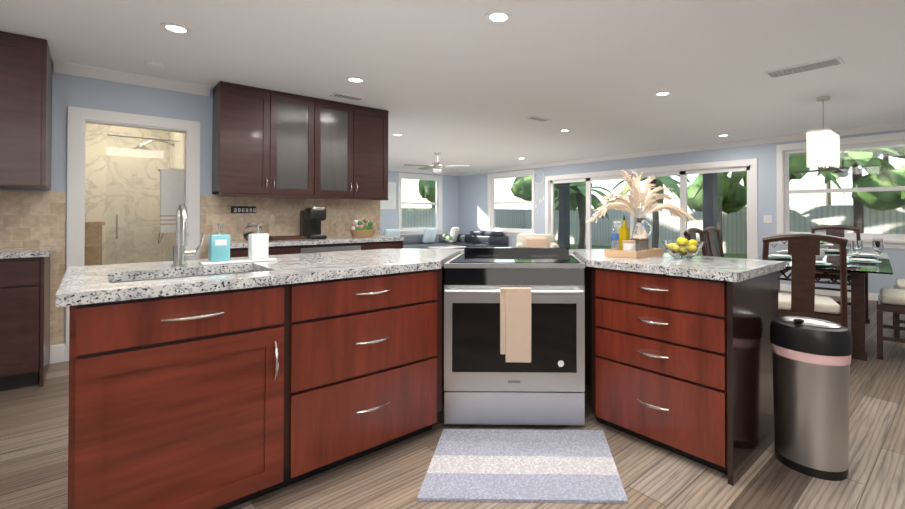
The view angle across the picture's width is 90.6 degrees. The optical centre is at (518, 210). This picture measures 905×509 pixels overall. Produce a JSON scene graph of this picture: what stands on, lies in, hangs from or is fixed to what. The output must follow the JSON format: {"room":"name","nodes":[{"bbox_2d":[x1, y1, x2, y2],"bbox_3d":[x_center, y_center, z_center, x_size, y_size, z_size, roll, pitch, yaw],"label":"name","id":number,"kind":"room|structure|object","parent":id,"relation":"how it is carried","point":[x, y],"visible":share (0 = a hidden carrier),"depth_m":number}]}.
{"room":"kitchen","nodes":[
{"label":"kitchen","id":0,"kind":"room"},
{"bbox_2d":[0,62,218,359],"bbox_3d":[-3.756,0.013,3.695,5.500,2.440,0.120,1,-1,-44],"label":"wall","id":1,"kind":"structure","parent":0,"point":[80,92],"depth_m":3.87},
{"bbox_2d":[53,60,210,95],"bbox_3d":[-3.373,-1.163,3.942,1.050,0.085,0.072,1,-1,-44],"label":"crown molding","id":2,"kind":"structure","parent":1,"relation":"attached to","point":[68,68],"depth_m":3.89},
{"bbox_2d":[65,106,199,360],"bbox_3d":[-3.428,0.189,3.994,0.894,2.092,0.142,1,-1,-44],"label":"door frame","id":3,"kind":"structure","parent":1,"relation":"attached to","point":[79,118],"depth_m":3.77},
{"bbox_2d":[0,190,380,363],"bbox_3d":[-3.673,0.540,3.676,5.400,1.385,0.016,1,-1,-44],"label":"tile backsplash","id":4,"kind":"structure","parent":1,"relation":"attached to","point":[32,218],"depth_m":4.30},
{"bbox_2d":[231,206,255,212],"bbox_3d":[-2.793,-0.010,4.512,0.220,0.070,0.018,1,-1,-44],"label":"coffee sign","id":5,"kind":"object","parent":4,"relation":"attached to","point":[243,209],"visible":1,"depth_m":4.50},
{"bbox_2d":[85,123,184,264],"bbox_3d":[-4.416,0.020,4.451,1.800,2.440,1.875,1,-1,-44],"label":"shower wall","id":6,"kind":"structure","parent":0,"point":[97,158],"depth_m":5.32},
{"bbox_2d":[132,140,174,243],"bbox_3d":[-4.212,-0.214,5.114,0.385,1.197,0.368,1,-1,-44],"label":"shower head","id":7,"kind":"object","parent":6,"relation":"attached to","point":[141,148],"depth_m":5.05},
{"bbox_2d":[158,168,183,232],"bbox_3d":[-3.409,-0.095,4.385,0.240,0.628,0.052,1,-1,-44],"label":"bath towel","id":8,"kind":"object","parent":6,"relation":"hanging from","point":[171,190],"visible":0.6,"depth_m":4.35},
{"bbox_2d":[380,171,458,235],"bbox_3d":[-3.777,0.085,11.407,5.420,2.440,0.150,1,-1,-44],"label":"wall","id":9,"kind":"structure","parent":0,"point":[389,218],"depth_m":12.90},
{"bbox_2d":[380,182,395,208],"bbox_3d":[-3.446,-0.394,11.602,0.520,0.720,0.030,1,-1,-44],"label":"picture frame","id":10,"kind":"object","parent":9,"relation":"attached to","point":[390,203],"visible":0.43,"depth_m":11.66},
{"bbox_2d":[398,173,443,234],"bbox_3d":[-2.741,-0.174,12.374,1.440,1.675,0.200,1,-1,-44],"label":"window","id":11,"kind":"structure","parent":9,"relation":"in","point":[438,203],"depth_m":12.39},
{"bbox_2d":[388,168,456,175],"bbox_3d":[-3.685,-1.093,11.352,5.220,0.085,0.072,1,-1,-44],"label":"crown molding","id":12,"kind":"structure","parent":9,"relation":"attached to","point":[389,169],"depth_m":12.27},
{"bbox_2d":[0,290,904,508],"bbox_3d":[-0.955,1.292,4.704,10.950,0.100,13.700,1,-1,-44],"label":"floor","id":13,"kind":"structure","parent":0,"point":[34,419],"depth_m":2.08},
{"bbox_2d":[0,31,54,390],"bbox_3d":[-3.959,0.008,2.912,1.240,2.435,0.685,1,-1,-44],"label":"tall cabinet","id":14,"kind":"object","parent":13,"relation":"on","point":[25,111],"visible":0.98,"depth_m":3.05},
{"bbox_2d":[230,245,303,257],"bbox_3d":[-2.551,0.786,4.288,0.623,0.906,0.649,1,-1,-44],"label":"base cabinet","id":15,"kind":"object","parent":13,"relation":"on","point":[235,250],"depth_m":4.12},
{"bbox_2d":[304,241,367,252],"bbox_3d":[-2.107,0.790,4.716,0.744,0.906,0.649,1,-1,-44],"label":"dishwasher","id":16,"kind":"object","parent":13,"relation":"on","point":[321,246],"depth_m":4.51},
{"bbox_2d":[230,235,403,244],"bbox_3d":[-2.151,0.317,4.672,1.740,0.039,0.657,1,-1,-44],"label":"countertop","id":17,"kind":"structure","parent":16,"relation":"on","point":[299,241],"depth_m":4.54},
{"bbox_2d":[243,221,262,240],"bbox_3d":[-2.612,0.197,4.366,0.170,0.192,0.170,1,-1,-44],"label":"glass jar","id":18,"kind":"object","parent":17,"relation":"on","point":[251,227],"visible":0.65,"depth_m":4.31},
{"bbox_2d":[269,235,304,239],"bbox_3d":[-2.376,0.277,4.538,0.300,0.035,0.180,1,-1,-44],"label":"tray","id":19,"kind":"object","parent":17,"relation":"on","point":[293,237],"visible":0.88,"depth_m":4.48},
{"bbox_2d":[300,207,326,238],"bbox_3d":[-2.196,0.130,4.741,0.180,0.332,0.340,1,-1,-44],"label":"coffee maker","id":20,"kind":"object","parent":17,"relation":"on","point":[311,218],"visible":1,"depth_m":4.67},
{"bbox_2d":[350,219,375,236],"bbox_3d":[-1.793,0.196,5.115,0.299,0.209,0.227,1,-1,-44],"label":"flower basket","id":21,"kind":"object","parent":17,"relation":"on","point":[361,229],"visible":1,"depth_m":5.04},
{"bbox_2d":[368,241,402,249],"bbox_3d":[-1.711,0.793,5.098,0.493,0.906,0.649,1,-1,-44],"label":"base cabinet","id":22,"kind":"object","parent":13,"relation":"on","point":[371,244],"depth_m":4.90},
{"bbox_2d":[60,268,777,508],"bbox_3d":[-0.367,0.767,2.282,2.745,0.905,2.290,1,-1,-44],"label":"kitchen island","id":23,"kind":"object","parent":13,"relation":"on","point":[194,384],"depth_m":1.94},
{"bbox_2d":[56,257,287,306],"bbox_3d":[-1.581,0.292,2.021,0.690,0.040,1.045,1,-1,-44],"label":"island countertop","id":24,"kind":"structure","parent":23,"relation":"on","point":[93,282],"depth_m":1.79},
{"bbox_2d":[236,249,785,331],"bbox_3d":[-0.121,0.297,2.524,2.110,0.040,2.350,1,-1,-44],"label":"island countertop","id":25,"kind":"structure","parent":23,"relation":"on","point":[408,283],"depth_m":2.31},
{"bbox_2d":[199,223,276,264],"bbox_3d":[-1.488,0.170,2.366,0.340,0.208,0.110,1,-1,-44],"label":"soap tray","id":26,"kind":"object","parent":25,"relation":"on","point":[219,246],"visible":0.98,"depth_m":2.30},
{"bbox_2d":[604,248,663,258],"bbox_3d":[0.718,0.258,2.742,0.320,0.040,0.220,1,-1,-44],"label":"decorative tray","id":27,"kind":"object","parent":25,"relation":"on","point":[649,252],"visible":0.92,"depth_m":2.65},
{"bbox_2d":[611,221,618,248],"bbox_3d":[0.651,0.175,2.957,0.065,0.210,0.065,1,-1,-44],"label":"water bottle","id":28,"kind":"object","parent":27,"relation":"on","point":[615,237],"visible":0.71,"depth_m":2.93},
{"bbox_2d":[619,215,629,250],"bbox_3d":[0.658,0.147,2.748,0.050,0.235,0.050,1,-1,-44],"label":"oil bottle","id":29,"kind":"object","parent":27,"relation":"on","point":[624,231],"visible":0.77,"depth_m":2.73},
{"bbox_2d":[622,240,635,250],"bbox_3d":[0.663,0.221,2.648,0.080,0.086,0.080,1,-1,-44],"label":"canister","id":30,"kind":"object","parent":27,"relation":"on","point":[629,245],"visible":0.77,"depth_m":2.62},
{"bbox_2d":[585,169,697,250],"bbox_3d":[0.748,0.002,2.724,0.624,0.525,0.323,0,-1,-11],"label":"vase","id":31,"kind":"object","parent":27,"relation":"on","point":[640,235],"visible":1,"depth_m":2.73},
{"bbox_2d":[661,237,704,258],"bbox_3d":[0.955,0.216,2.569,0.240,0.120,0.240,1,-1,-44],"label":"lemon bowl","id":32,"kind":"object","parent":25,"relation":"on","point":[682,248],"visible":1,"depth_m":2.50},
{"bbox_2d":[428,245,465,248],"bbox_3d":[-1.745,1.090,10.891,0.800,0.420,0.500,1,-1,-44],"label":"coffee table","id":33,"kind":"object","parent":13,"relation":"on","point":[449,247],"visible":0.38,"depth_m":10.75},
{"bbox_2d":[442,234,452,246],"bbox_3d":[-1.748,0.723,10.944,0.232,0.312,0.262,1,-1,-44],"label":"flowers","id":34,"kind":"object","parent":33,"relation":"on","point":[448,237],"visible":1,"depth_m":10.87},
{"bbox_2d":[400,230,508,248],"bbox_3d":[-2.109,0.924,11.320,3.070,0.760,2.220,1,-1,-44],"label":"sofa","id":35,"kind":"object","parent":13,"relation":"on","point":[475,238],"visible":0.44,"depth_m":11.74},
{"bbox_2d":[383,229,400,236],"bbox_3d":[-3.197,0.662,11.176,0.218,0.410,0.460,0,-1,37],"label":"sofa pillow","id":36,"kind":"object","parent":35,"relation":"on","point":[392,232],"visible":0.33,"depth_m":11.08},
{"bbox_2d":[422,228,436,242],"bbox_3d":[-2.385,0.669,11.918,0.213,0.391,0.440,0,-1,26],"label":"sofa pillow","id":37,"kind":"object","parent":35,"relation":"on","point":[429,234],"visible":1,"depth_m":11.80},
{"bbox_2d":[448,227,459,242],"bbox_3d":[-1.771,0.662,12.218,0.231,0.430,0.560,0,-1,3],"label":"sofa pillow","id":38,"kind":"object","parent":35,"relation":"on","point":[455,231],"visible":0.88,"depth_m":11.99},
{"bbox_2d":[444,247,584,424],"bbox_3d":[-0.017,0.740,2.778,0.792,0.968,0.728,0,-1,1],"label":"stove","id":39,"kind":"object","parent":13,"relation":"on","point":[485,383],"visible":0.96,"depth_m":2.48},
{"bbox_2d":[500,287,530,362],"bbox_3d":[-0.013,0.622,2.424,0.170,0.398,0.058,0,-1,1],"label":"towel","id":40,"kind":"object","parent":39,"relation":"hanging from","point":[515,324],"visible":1,"depth_m":2.40},
{"bbox_2d":[417,429,627,503],"bbox_3d":[0.021,1.211,2.145,0.880,0.013,0.600,0,-1,1],"label":"rug","id":41,"kind":"object","parent":13,"relation":"on","point":[520,465],"visible":0.93,"depth_m":2.07},
{"bbox_2d":[516,234,558,246],"bbox_3d":[0.378,0.883,9.061,0.840,0.800,0.820,0,-1,-1],"label":"armchair","id":42,"kind":"object","parent":13,"relation":"on","point":[521,240],"visible":0.15,"depth_m":9.24},
{"bbox_2d":[526,237,546,246],"bbox_3d":[0.373,0.683,9.131,0.440,0.293,0.181,0,-1,-1],"label":"armchair pillow","id":43,"kind":"object","parent":42,"relation":"on","point":[536,241],"visible":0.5,"depth_m":9.06},
{"bbox_2d":[684,228,706,255],"bbox_3d":[2.067,0.710,4.584,0.567,1.061,0.562,0,-1,39],"label":"dining chair","id":44,"kind":"object","parent":13,"relation":"on","point":[689,233],"visible":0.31,"depth_m":4.79},
{"bbox_2d":[704,226,723,256],"bbox_3d":[2.488,0.715,5.104,0.567,1.061,0.562,0,-1,39],"label":"dining chair","id":45,"kind":"object","parent":13,"relation":"on","point":[709,236],"visible":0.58,"depth_m":5.24},
{"bbox_2d":[762,233,847,327],"bbox_3d":[2.241,0.700,3.534,0.562,1.061,0.567,0,-1,26],"label":"dining chair","id":46,"kind":"object","parent":13,"relation":"on","point":[802,299],"visible":0.67,"depth_m":3.32},
{"bbox_2d":[770,316,852,480],"bbox_3d":[1.400,0.869,2.130,0.260,0.698,0.336,1,-1,-44],"label":"trash can","id":47,"kind":"object","parent":13,"relation":"on","point":[811,359],"visible":1,"depth_m":2.03},
{"bbox_2d":[754,249,892,360],"bbox_3d":[3.112,0.861,4.533,1.060,0.760,2.200,0,-1,39],"label":"dining table","id":48,"kind":"object","parent":13,"relation":"on","point":[858,283],"visible":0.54,"depth_m":3.70},
{"bbox_2d":[770,242,777,253],"bbox_3d":[2.723,0.376,4.724,0.080,0.210,0.080,1,-1,-44],"label":"wine glass","id":49,"kind":"object","parent":48,"relation":"on","point":[773,244],"visible":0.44,"depth_m":4.71},
{"bbox_2d":[768,254,791,258],"bbox_3d":[2.635,0.464,4.472,0.280,0.030,0.280,1,-1,-44],"label":"plate setting","id":50,"kind":"object","parent":48,"relation":"on","point":[778,256],"visible":0.92,"depth_m":4.47},
{"bbox_2d":[776,250,787,253],"bbox_3d":[3.076,0.469,5.016,0.280,0.030,0.280,1,-1,-44],"label":"plate setting","id":51,"kind":"object","parent":48,"relation":"on","point":[784,251],"visible":0.31,"depth_m":5.07},
{"bbox_2d":[815,261,831,265],"bbox_3d":[2.577,0.458,3.876,0.280,0.030,0.280,1,-1,-44],"label":"plate setting","id":52,"kind":"object","parent":48,"relation":"on","point":[820,263],"visible":0.27,"depth_m":3.84},
{"bbox_2d":[816,241,832,259],"bbox_3d":[2.925,0.353,4.358,0.224,0.250,0.309,1,-1,-44],"label":"potted plant","id":53,"kind":"object","parent":48,"relation":"on","point":[821,256],"visible":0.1,"depth_m":4.29},
{"bbox_2d":[825,249,839,252],"bbox_3d":[3.647,0.470,5.197,0.280,0.030,0.280,1,-1,-44],"label":"plate setting","id":54,"kind":"object","parent":48,"relation":"on","point":[832,250],"visible":0.77,"depth_m":5.13},
{"bbox_2d":[846,240,850,264],"bbox_3d":[2.893,0.369,3.917,0.080,0.210,0.080,1,-1,-44],"label":"wine glass","id":55,"kind":"object","parent":48,"relation":"on","point":[848,246],"visible":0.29,"depth_m":3.88},
{"bbox_2d":[852,240,862,264],"bbox_3d":[2.999,0.369,3.921,0.080,0.210,0.080,1,-1,-44],"label":"wine glass","id":56,"kind":"object","parent":48,"relation":"on","point":[857,246],"visible":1,"depth_m":3.90},
{"bbox_2d":[847,258,881,263],"bbox_3d":[3.148,0.460,4.057,0.280,0.030,0.280,1,-1,-44],"label":"plate setting","id":57,"kind":"object","parent":48,"relation":"on","point":[864,261],"visible":1,"depth_m":4.03},
{"bbox_2d":[848,253,880,257],"bbox_3d":[3.589,0.465,4.600,0.280,0.030,0.280,1,-1,-44],"label":"plate setting","id":58,"kind":"object","parent":48,"relation":"on","point":[864,255],"visible":0.94,"depth_m":4.58},
{"bbox_2d":[873,238,881,259],"bbox_3d":[3.530,0.373,4.353,0.080,0.210,0.080,1,-1,-44],"label":"wine glass","id":59,"kind":"object","parent":48,"relation":"on","point":[877,239],"visible":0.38,"depth_m":4.33},
{"bbox_2d":[872,241,883,265],"bbox_3d":[3.089,0.368,3.810,0.080,0.210,0.080,1,-1,-44],"label":"wine glass","id":60,"kind":"object","parent":48,"relation":"on","point":[877,247],"visible":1,"depth_m":3.79},
{"bbox_2d":[811,225,860,304],"bbox_3d":[4.059,0.721,5.702,0.562,1.061,0.567,0,-1,39],"label":"dining chair","id":61,"kind":"object","parent":13,"relation":"on","point":[835,230],"visible":0.35,"depth_m":5.85},
{"bbox_2d":[877,288,904,359],"bbox_3d":[3.377,0.702,3.727,0.567,1.061,0.562,0,-1,39],"label":"dining chair","id":62,"kind":"object","parent":13,"relation":"on","point":[891,300],"visible":1,"depth_m":3.67},
{"bbox_2d":[893,279,904,337],"bbox_3d":[4.019,0.708,4.314,0.567,1.061,0.562,0,-1,39],"label":"dining chair","id":63,"kind":"object","parent":13,"relation":"on","point":[900,284],"visible":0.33,"depth_m":4.26},
{"bbox_3d":[-4.381,1.237,4.404,1.600,0.004,1.775,1,-1,-44],"label":"floor","id":64,"kind":"structure","parent":13,"relation":"on","visible":0},
{"bbox_2d":[84,221,104,265],"bbox_3d":[-4.521,0.669,4.118,0.985,1.125,0.540,1,-1,-44],"label":"shower bench","id":65,"kind":"object","parent":64,"relation":"on","point":[93,245],"visible":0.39,"depth_m":4.23},
{"bbox_2d":[106,134,179,263],"bbox_3d":[-3.936,0.233,4.668,0.595,2.007,0.048,1,-1,-44],"label":"glass","id":66,"kind":"object","parent":64,"relation":"on","point":[116,223],"visible":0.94,"depth_m":4.64},
{"bbox_2d":[0,0,904,172],"bbox_3d":[-0.955,-1.248,4.728,10.950,0.100,13.700,1,-1,-44],"label":"ceiling","id":67,"kind":"structure","parent":0,"point":[459,82],"depth_m":3.57},
{"bbox_2d":[145,61,164,69],"bbox_3d":[-2.986,-1.190,3.643,0.130,0.034,0.130,1,-1,-44],"label":"smoke detector","id":68,"kind":"object","parent":67,"relation":"attached to","point":[155,65],"visible":1,"depth_m":3.61},
{"bbox_2d":[160,23,191,33],"bbox_3d":[-2.277,-1.211,2.951,0.170,0.006,0.170,1,-1,-44],"label":"recessed light","id":69,"kind":"object","parent":67,"relation":"in","point":[175,28],"visible":1,"depth_m":2.95},
{"bbox_2d":[330,92,364,100],"bbox_3d":[-1.787,-1.192,4.647,0.300,0.012,0.150,1,-1,-44],"label":"ceiling vent","id":70,"kind":"object","parent":67,"relation":"in","point":[347,96],"visible":1,"depth_m":4.62},
{"bbox_2d":[346,77,364,82],"bbox_3d":[-1.494,-1.201,4.069,0.170,0.006,0.170,1,-1,-44],"label":"recessed light","id":71,"kind":"object","parent":67,"relation":"in","point":[356,79],"visible":1,"depth_m":4.06},
{"bbox_2d":[403,152,469,173],"bbox_3d":[-1.646,-0.948,8.923,1.298,0.419,1.241,1,-1,-44],"label":"room ceiling fan","id":72,"kind":"object","parent":67,"relation":"hanging from","point":[437,167],"visible":1,"depth_m":8.83},
{"bbox_2d":[485,10,511,22],"bbox_3d":[-0.123,-1.213,2.778,0.170,0.006,0.170,1,-1,-44],"label":"recessed light","id":73,"kind":"object","parent":67,"relation":"in","point":[497,16],"visible":1,"depth_m":2.77},
{"bbox_2d":[526,116,550,121],"bbox_3d":[0.262,-1.182,5.720,0.300,0.012,0.150,1,-1,-44],"label":"ceiling vent","id":74,"kind":"object","parent":67,"relation":"in","point":[537,118],"visible":1,"depth_m":5.71},
{"bbox_2d":[654,91,671,95],"bbox_3d":[1.478,-1.196,4.532,0.170,0.006,0.170,1,-1,-44],"label":"recessed light","id":75,"kind":"object","parent":67,"relation":"in","point":[663,93],"visible":0.98,"depth_m":4.52},
{"bbox_2d":[763,56,844,78],"bbox_3d":[2.397,-1.200,3.737,0.200,0.012,0.550,1,-1,-44],"label":"ceiling vent","id":76,"kind":"object","parent":67,"relation":"in","point":[824,63],"visible":0.98,"depth_m":3.70},
{"bbox_2d":[806,96,839,169],"bbox_3d":[3.220,-0.823,4.681,0.420,0.749,0.210,1,-1,-44],"label":"pendant light","id":77,"kind":"object","parent":67,"relation":"hanging from","point":[823,145],"visible":1,"depth_m":4.57},
{"bbox_2d":[459,129,904,293],"bbox_3d":[2.932,0.057,8.465,0.150,2.440,13.700,1,-1,-44],"label":"wall","id":78,"kind":"structure","parent":0,"point":[473,202],"depth_m":8.00},
{"bbox_2d":[488,169,534,235],"bbox_3d":[-0.176,-0.181,11.653,0.200,1.675,1.830,1,-1,-44],"label":"window","id":79,"kind":"structure","parent":78,"relation":"in","point":[492,203],"depth_m":11.69},
{"bbox_2d":[533,170,543,212],"bbox_3d":[0.493,-0.497,10.841,0.028,1.147,0.375,1,-1,-44],"label":"wall","id":80,"kind":"structure","parent":78,"relation":"attached to","point":[542,188],"depth_m":10.77},
{"bbox_2d":[545,158,757,258],"bbox_3d":[2.351,0.218,9.050,0.172,2.130,4.730,1,-1,-44],"label":"door frame","id":81,"kind":"structure","parent":78,"relation":"attached to","point":[749,166],"depth_m":8.32},
{"bbox_2d":[457,122,904,175],"bbox_3d":[2.869,-1.121,8.381,0.072,0.085,13.450,1,-1,-44],"label":"crown molding","id":82,"kind":"structure","parent":78,"relation":"attached to","point":[894,126],"depth_m":7.85},
{"bbox_2d":[764,215,771,222],"bbox_3d":[4.046,0.135,7.191,0.011,0.120,0.120,1,-1,-44],"label":"light switch","id":83,"kind":"object","parent":78,"relation":"attached to","point":[767,218],"visible":1,"depth_m":7.19},
{"bbox_2d":[780,284,879,300],"bbox_3d":[5.750,1.198,5.414,0.014,0.100,5.210,1,-1,-44],"label":"baseboard","id":84,"kind":"structure","parent":78,"relation":"attached to","point":[785,287],"depth_m":6.57},
{"bbox_2d":[776,132,904,248],"bbox_3d":[4.861,-0.269,6.432,0.200,1.575,2.000,1,-1,-44],"label":"window","id":85,"kind":"structure","parent":78,"relation":"in","point":[784,191],"depth_m":6.50},
{"label":"outside","id":86,"kind":"structure","parent":0,"visible":0},
{"bbox_2d":[556,243,746,258],"bbox_3d":[0.232,1.573,16.615,80.000,0.200,80.000,1,-1,-44],"label":"ground","id":87,"kind":"structure","parent":86,"point":[575,246],"depth_m":15.93},
{"bbox_2d":[402,205,904,253],"bbox_3d":[-2.026,0.588,7.499,24.080,1.600,38.000,1,-1,-44],"label":"fence","id":88,"kind":"object","parent":87,"relation":"on","point":[815,212],"depth_m":15.95},
{"bbox_2d":[418,146,904,256],"bbox_3d":[3.924,-3.301,15.319,37.318,9.570,32.422,1,-1,-44],"label":"trees","id":89,"kind":"object","parent":87,"relation":"on","point":[798,162],"depth_m":13.44},
{"bbox_3d":[4.057,1.365,9.886,3.440,0.089,13.000,1,-1,-44],"label":"patio floor","id":90,"kind":"structure","parent":87,"relation":"on","visible":0},
{"bbox_2d":[559,183,569,248],"bbox_3d":[1.526,0.070,14.682,0.260,2.590,0.260,1,-1,-44],"label":"patio column","id":91,"kind":"structure","parent":90,"relation":"on","point":[562,239],"depth_m":14.59},
{"bbox_2d":[789,144,904,155],"bbox_3d":[4.093,-1.349,9.946,3.540,0.160,13.000,1,-1,-44],"label":"roof","id":92,"kind":"structure","parent":91,"relation":"on","point":[888,146],"depth_m":9.11},
{"bbox_2d":[554,183,582,188],"bbox_3d":[1.163,-0.944,13.083,1.375,0.589,1.313,1,-1,-44],"label":"fan","id":93,"kind":"object","parent":92,"relation":"hanging from","point":[559,186],"depth_m":12.96},
{"bbox_2d":[793,149,892,176],"bbox_3d":[5.915,-0.945,8.159,1.527,0.679,1.459,1,-1,-44],"label":"fan","id":94,"kind":"object","parent":92,"relation":"hanging from","point":[844,171],"depth_m":8.08},
{"bbox_2d":[703,173,717,256],"bbox_3d":[4.859,0.038,11.228,0.260,2.590,0.260,1,-1,-44],"label":"patio column","id":95,"kind":"structure","parent":90,"relation":"on","point":[709,217],"depth_m":11.14}
]}

